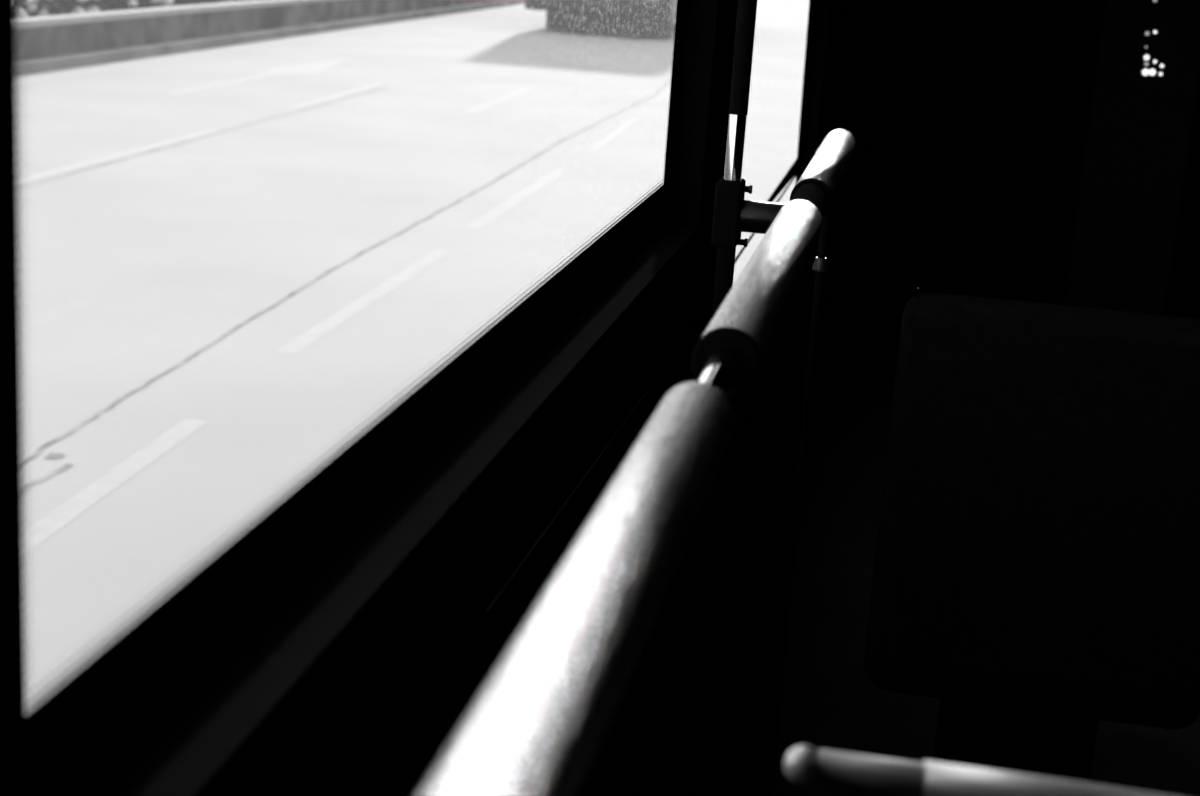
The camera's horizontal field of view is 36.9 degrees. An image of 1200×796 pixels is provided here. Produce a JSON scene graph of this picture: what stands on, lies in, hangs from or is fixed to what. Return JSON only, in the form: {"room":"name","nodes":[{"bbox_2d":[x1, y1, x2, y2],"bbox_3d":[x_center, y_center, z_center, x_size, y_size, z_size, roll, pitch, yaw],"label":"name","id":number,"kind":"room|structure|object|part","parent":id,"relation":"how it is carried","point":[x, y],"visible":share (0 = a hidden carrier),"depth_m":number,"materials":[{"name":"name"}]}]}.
{"room":"vehicle interior","nodes":[
{"label":"vehicle interior","id":0,"kind":"room"},
{"bbox_2d":[89,0,864,795],"bbox_3d":[0.247,-0.493,2.973,0.040,2.100,8.400,6,15,9],"label":"wall","id":1,"kind":"structure","parent":0,"point":[361,680],"depth_m":1.38,"materials":[{"name":"black"}]},
{"bbox_2d":[0,0,684,795],"bbox_3d":[-0.039,-0.492,1.331,0.003,1.040,1.880,6,15,9],"label":"window","id":2,"kind":"structure","parent":1,"relation":"in","point":[68,744],"depth_m":0.82,"materials":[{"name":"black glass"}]},
{"bbox_2d":[487,387,650,610],"bbox_3d":[-0.012,0.068,1.615,0.001,0.018,0.750,6,15,9],"label":"trim","id":3,"kind":"structure","parent":1,"relation":"attached to","point":[553,519],"depth_m":1.50,"materials":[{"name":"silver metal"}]},
{"bbox_2d":[416,129,855,795],"bbox_3d":[-0.085,0.544,0.927,0.184,1.074,3.285,6,15,9],"label":"handrail","id":4,"kind":"object","parent":1,"relation":"attached to","point":[539,723],"visible":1,"depth_m":0.72,"materials":[{"name":"silver metal"}]},
{"bbox_3d":[0.170,-0.177,1.772,0.064,0.032,0.032,6,15,9],"label":"bracket arm","id":5,"kind":"part","parent":4,"relation":"part of","materials":[{"name":"black metal"}]},
{"bbox_3d":[0.229,0.255,2.207,0.009,1.035,0.009,6,15,9],"label":"support post","id":6,"kind":"part","parent":4,"relation":"part of","materials":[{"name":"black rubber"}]},
{"bbox_2d":[735,0,813,262],"bbox_3d":[0.422,-0.961,3.872,0.004,1.320,2.600,6,15,9],"label":"window","id":7,"kind":"structure","parent":1,"relation":"in","point":[792,172],"depth_m":4.55,"materials":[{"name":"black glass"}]},
{"bbox_2d":[689,283,1199,795],"bbox_3d":[1.308,0.676,3.060,2.490,0.060,8.560,6,15,9],"label":"floor","id":8,"kind":"structure","parent":0,"point":[829,701],"depth_m":3.53,"materials":[{"name":"black"}]},
{"bbox_2d":[671,0,756,795],"bbox_3d":[0.129,-0.192,1.776,0.070,2.100,0.070,6,15,9],"label":"pole","id":9,"kind":"object","parent":8,"relation":"on","point":[746,10],"visible":0.7,"depth_m":1.85,"materials":[{"name":"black metal"}]},
{"bbox_2d":[784,745,1173,795],"bbox_3d":[0.304,0.595,1.021,0.456,0.980,0.500,6,15,9],"label":"handrail","id":10,"kind":"object","parent":8,"relation":"on","point":[803,765],"visible":1,"depth_m":0.74,"materials":[{"name":"metal"}]},
{"bbox_3d":[0.125,0.158,0.750,0.070,0.020,0.015,4,14,-2],"label":"handle","id":11,"kind":"part","parent":10,"relation":"part of","materials":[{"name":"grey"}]},
{"bbox_2d":[864,292,1199,782],"bbox_3d":[0.604,0.273,2.518,0.440,0.895,0.500,6,15,9],"label":"passenger seat","id":12,"kind":"object","parent":8,"relation":"on","point":[1036,572],"visible":1,"depth_m":2.24,"materials":[{"name":"fabric"}]},
{"bbox_2d":[916,287,919,298],"bbox_3d":[0.392,-0.129,2.218,0.004,0.014,0.004,6,15,9],"label":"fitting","id":13,"kind":"object","parent":12,"relation":"on","point":[918,288],"visible":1,"depth_m":2.22,"materials":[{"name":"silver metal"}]},
{"bbox_2d":[864,546,1199,729],"bbox_3d":[0.606,0.317,2.560,0.440,0.110,0.440,6,15,9],"label":"cushion","id":14,"kind":"object","parent":12,"relation":"on","point":[968,691],"depth_m":2.36,"materials":[{"name":"fabric"}]},
{"bbox_2d":[1064,0,1199,314],"bbox_3d":[1.649,-0.750,5.543,0.300,1.500,0.112,6,15,9],"label":"panel","id":15,"kind":"object","parent":8,"relation":"on","point":[1147,74],"visible":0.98,"depth_m":5.50,"materials":[{"name":"black"}]},
{"bbox_2d":[836,0,1199,318],"bbox_3d":[2.141,-1.362,6.841,2.490,2.100,0.080,6,15,9],"label":"wall","id":16,"kind":"structure","parent":0,"point":[970,120],"depth_m":7.02,"materials":[{"name":"black"}]},
{"label":"outside","id":17,"kind":"structure","parent":0,"visible":0},
{"bbox_2d":[44,0,174,10],"bbox_3d":[-24.693,-17.270,68.431,55.200,0.500,170.000,6,15,9],"label":"verge","id":18,"kind":"structure","parent":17,"point":[45,6],"depth_m":30.35,"materials":[{"name":"plant"}]},
{"bbox_2d":[16,0,31,17],"bbox_3d":[-7.736,-5.036,21.677,1.762,1.618,2.012,6,15,9],"label":"flowering shrub","id":19,"kind":"object","parent":18,"relation":"on","point":[18,8],"visible":0.22,"depth_m":21.93,"materials":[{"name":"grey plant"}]},
{"bbox_2d":[21,0,102,16],"bbox_3d":[-7.404,-5.564,23.788,1.777,1.590,2.027,6,15,9],"label":"flowering shrub","id":20,"kind":"object","parent":18,"relation":"on","point":[35,8],"visible":0.48,"depth_m":23.47,"materials":[{"name":"grey plant"}]},
{"bbox_2d":[56,0,172,11],"bbox_3d":[-7.064,-6.168,25.986,1.893,1.736,2.170,6,15,9],"label":"flowering shrub","id":21,"kind":"object","parent":18,"relation":"on","point":[111,5],"visible":0.43,"depth_m":25.70,"materials":[{"name":"grey plant"}]},
{"bbox_2d":[170,0,228,5],"bbox_3d":[-6.698,-6.789,28.468,2.007,1.714,2.297,6,15,9],"label":"flowering shrub","id":22,"kind":"object","parent":18,"relation":"on","point":[177,2],"visible":0.14,"depth_m":28.18,"materials":[{"name":"grey plant"}]},
{"bbox_2d":[210,0,246,2],"bbox_3d":[-6.236,-7.549,31.341,2.096,1.808,2.357,6,15,9],"label":"flowering shrub","id":23,"kind":"object","parent":18,"relation":"on","point":[229,0],"visible":0.06,"depth_m":30.87,"materials":[{"name":"grey plant"}]},
{"bbox_2d":[16,0,496,60],"bbox_3d":[0.019,-14.722,64.416,5.410,0.875,170.000,6,15,9],"label":"sidewalk","id":24,"kind":"structure","parent":18,"relation":"on","point":[66,34],"depth_m":25.45,"materials":[{"name":"grey concrete"}]},
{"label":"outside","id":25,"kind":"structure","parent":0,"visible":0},
{"bbox_2d":[17,0,808,713],"bbox_3d":[12.293,-14.506,67.398,28.270,0.003,180.000,6,15,9],"label":"road","id":26,"kind":"structure","parent":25,"point":[240,254],"depth_m":11.59,"materials":[{"name":"grey asphalt"}]},
{"bbox_2d":[16,0,524,75],"bbox_3d":[0.235,-14.484,64.434,5.280,0.435,170.000,6,15,9],"label":"kerb","id":27,"kind":"object","parent":26,"relation":"on","point":[55,63],"depth_m":26.57,"materials":[{"name":"concrete"}]},
{"bbox_2d":[525,0,676,37],"bbox_3d":[0.889,-10.084,40.046,2.970,3.600,9.630,6,15,9],"label":"truck","id":28,"kind":"object","parent":26,"relation":"on","point":[643,18],"visible":0.79,"depth_m":35.80,"materials":[{"name":"paint"}]},
{"bbox_2d":[641,0,657,2],"bbox_3d":[0.980,-7.891,35.554,0.340,0.140,0.050,6,15,9],"label":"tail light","id":29,"kind":"object","parent":28,"relation":"attached to","point":[642,1],"depth_m":35.55,"materials":[{"name":"grey"}]}
]}

